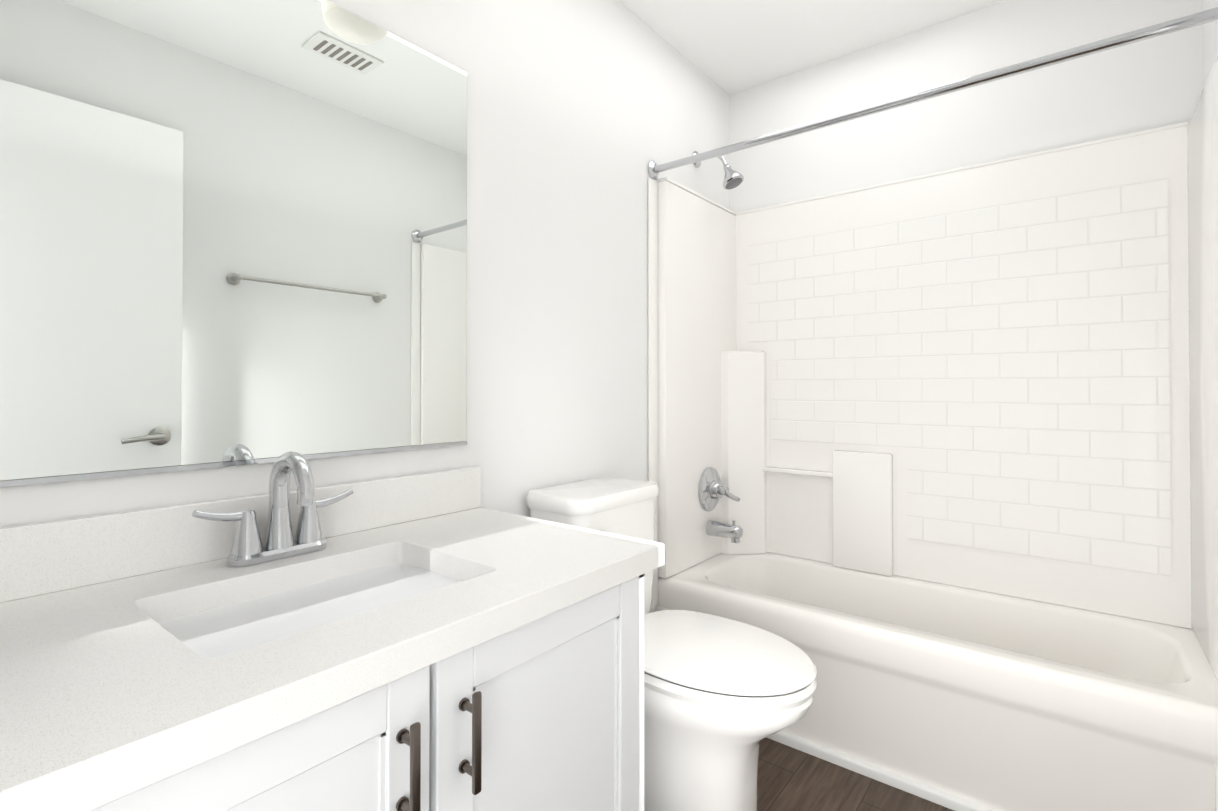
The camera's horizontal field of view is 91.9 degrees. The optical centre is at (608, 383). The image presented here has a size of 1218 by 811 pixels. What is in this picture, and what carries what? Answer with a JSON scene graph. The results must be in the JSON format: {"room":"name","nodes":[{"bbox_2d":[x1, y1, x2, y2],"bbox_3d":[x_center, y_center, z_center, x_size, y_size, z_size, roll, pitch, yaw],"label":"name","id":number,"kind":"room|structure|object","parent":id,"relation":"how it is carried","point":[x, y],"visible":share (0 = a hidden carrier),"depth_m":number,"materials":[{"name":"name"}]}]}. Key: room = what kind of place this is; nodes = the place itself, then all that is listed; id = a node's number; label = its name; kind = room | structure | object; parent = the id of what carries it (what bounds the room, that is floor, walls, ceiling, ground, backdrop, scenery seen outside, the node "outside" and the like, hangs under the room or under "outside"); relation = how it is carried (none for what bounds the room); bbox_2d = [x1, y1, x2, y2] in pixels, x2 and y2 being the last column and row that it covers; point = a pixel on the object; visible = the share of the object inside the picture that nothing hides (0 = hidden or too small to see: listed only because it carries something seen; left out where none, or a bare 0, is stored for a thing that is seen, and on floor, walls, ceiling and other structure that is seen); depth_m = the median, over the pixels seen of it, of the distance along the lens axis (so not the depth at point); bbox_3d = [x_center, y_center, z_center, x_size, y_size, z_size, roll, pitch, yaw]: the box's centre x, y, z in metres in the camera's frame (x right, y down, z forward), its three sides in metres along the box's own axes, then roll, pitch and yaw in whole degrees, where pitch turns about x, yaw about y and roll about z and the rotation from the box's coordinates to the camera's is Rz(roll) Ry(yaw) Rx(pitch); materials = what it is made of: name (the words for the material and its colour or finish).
{"room":"bathroom","nodes":[
{"label":"bathroom","id":0,"kind":"room"},
{"bbox_2d":[0,0,729,612],"bbox_3d":[-0.355,-0.040,1.514,0.100,2.440,2.899,0,-1,38],"label":"wall","id":1,"kind":"structure","parent":0,"point":[582,114],"depth_m":1.66,"materials":[{"name":"white paint"}]},
{"bbox_2d":[0,0,466,486],"bbox_3d":[-0.748,-0.311,0.932,0.008,0.909,1.288,0,-1,38],"label":"mirror","id":2,"kind":"object","parent":1,"relation":"attached to","point":[233,232],"visible":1,"depth_m":1.02,"materials":[{"name":"clear glass"}]},
{"bbox_2d":[0,466,480,601],"bbox_3d":[-0.732,0.249,0.935,0.020,0.100,1.322,0,-1,38],"label":"backsplash","id":3,"kind":"structure","parent":1,"relation":"attached to","point":[36,558],"depth_m":0.95,"materials":[{"name":"white stone"}]},
{"bbox_2d":[692,151,743,189],"bbox_3d":[0.422,-0.827,2.258,0.198,0.177,0.082,0,-1,38],"label":"shower head","id":4,"kind":"object","parent":1,"relation":"attached to","point":[733,179],"visible":0.85,"depth_m":2.22},
{"bbox_2d":[648,7,1217,179],"bbox_3d":[0.722,-0.757,1.631,1.447,0.064,0.064,0,-1,38],"label":"shower rod","id":5,"kind":"object","parent":1,"relation":"attached to","point":[1131,37],"visible":1,"depth_m":1.48,"materials":[{"name":"silver metal"}]},
{"bbox_2d":[618,0,1005,94],"bbox_3d":[0.251,-1.314,1.043,1.650,0.100,2.899,0,-1,38],"label":"ceiling","id":6,"kind":"structure","parent":0,"point":[729,47],"depth_m":2.08,"materials":[{"name":"white paint"}]},
{"bbox_2d":[758,738,953,810],"bbox_3d":[0.251,1.186,1.021,1.650,0.180,2.899,0,-1,38],"label":"floor","id":7,"kind":"structure","parent":0,"point":[791,778],"depth_m":1.60,"materials":[{"name":"brown wood"}]},
{"bbox_2d":[44,558,664,810],"bbox_3d":[-0.521,0.715,0.760,0.564,0.755,1.316,0,-1,38],"label":"bathroom vanity","id":8,"kind":"object","parent":7,"relation":"on","point":[543,709],"depth_m":0.77,"materials":[{"name":"white paint"}]},
{"bbox_2d":[0,506,664,810],"bbox_3d":[-0.522,0.319,0.768,0.557,0.041,1.322,0,-1,38],"label":"countertop","id":9,"kind":"structure","parent":8,"relation":"on","point":[102,683],"depth_m":0.70,"materials":[{"name":"white stone"}]},
{"bbox_2d":[192,451,353,566],"bbox_3d":[-0.544,0.208,1.005,0.139,0.184,0.262,0,-1,38],"label":"faucet","id":10,"kind":"object","parent":9,"relation":"on","point":[248,548],"visible":1,"depth_m":1.01,"materials":[{"name":"silver metal"}]},
{"bbox_2d":[176,558,455,645],"bbox_3d":[-0.417,0.405,0.879,0.303,0.154,0.422,0,-1,38],"label":"sink","id":11,"kind":"object","parent":9,"relation":"in","point":[227,620],"depth_m":0.92,"materials":[{"name":"white ceramic"}]},
{"bbox_2d":[526,477,816,810],"bbox_3d":[0.157,0.692,1.484,0.716,0.815,0.376,0,-1,38],"label":"toilet","id":12,"kind":"object","parent":7,"relation":"on","point":[723,697],"visible":0.65,"depth_m":1.32,"materials":[{"name":"white ceramic"}]},
{"bbox_2d":[657,552,1217,810],"bbox_3d":[0.910,0.903,1.854,1.444,0.440,0.574,0,-1,38],"label":"bathtub","id":13,"kind":"object","parent":7,"relation":"on","point":[955,698],"visible":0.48,"depth_m":1.58,"materials":[{"name":"white ceramic"}]},
{"bbox_2d":[730,0,1202,212],"bbox_3d":[1.122,-0.035,2.128,1.650,2.440,0.100,0,-1,38],"label":"wall","id":14,"kind":"structure","parent":0,"point":[1152,83],"depth_m":2.00,"materials":[{"name":"white paint"}]},
{"bbox_2d":[648,56,1217,680],"bbox_3d":[0.895,0.026,1.842,1.446,1.510,0.625,0,-1,38],"label":"tub surround","id":15,"kind":"object","parent":14,"relation":"attached to","point":[998,376],"visible":0.98,"depth_m":1.96,"materials":[{"name":"white tile"}]},
{"bbox_2d":[698,467,739,511],"bbox_3d":[0.445,0.411,2.254,0.137,0.172,0.172,0,-1,38],"label":"shower valve","id":16,"kind":"object","parent":15,"relation":"attached to","point":[712,489],"visible":1,"depth_m":2.25,"materials":[{"name":"silver metal"}]},
{"bbox_2d":[706,520,742,542],"bbox_3d":[0.444,0.560,2.254,0.134,0.082,0.060,0,-1,38],"label":"tub spout","id":17,"kind":"object","parent":15,"relation":"attached to","point":[733,531],"visible":1,"depth_m":2.23,"materials":[{"name":"silver metal"}]},
{"bbox_2d":[1202,0,1217,88],"bbox_3d":[0.858,-0.048,0.550,0.100,2.440,2.899,0,-1,38],"label":"wall","id":18,"kind":"structure","parent":0,"point":[1209,43],"depth_m":1.57,"materials":[{"name":"white paint"}]}
]}

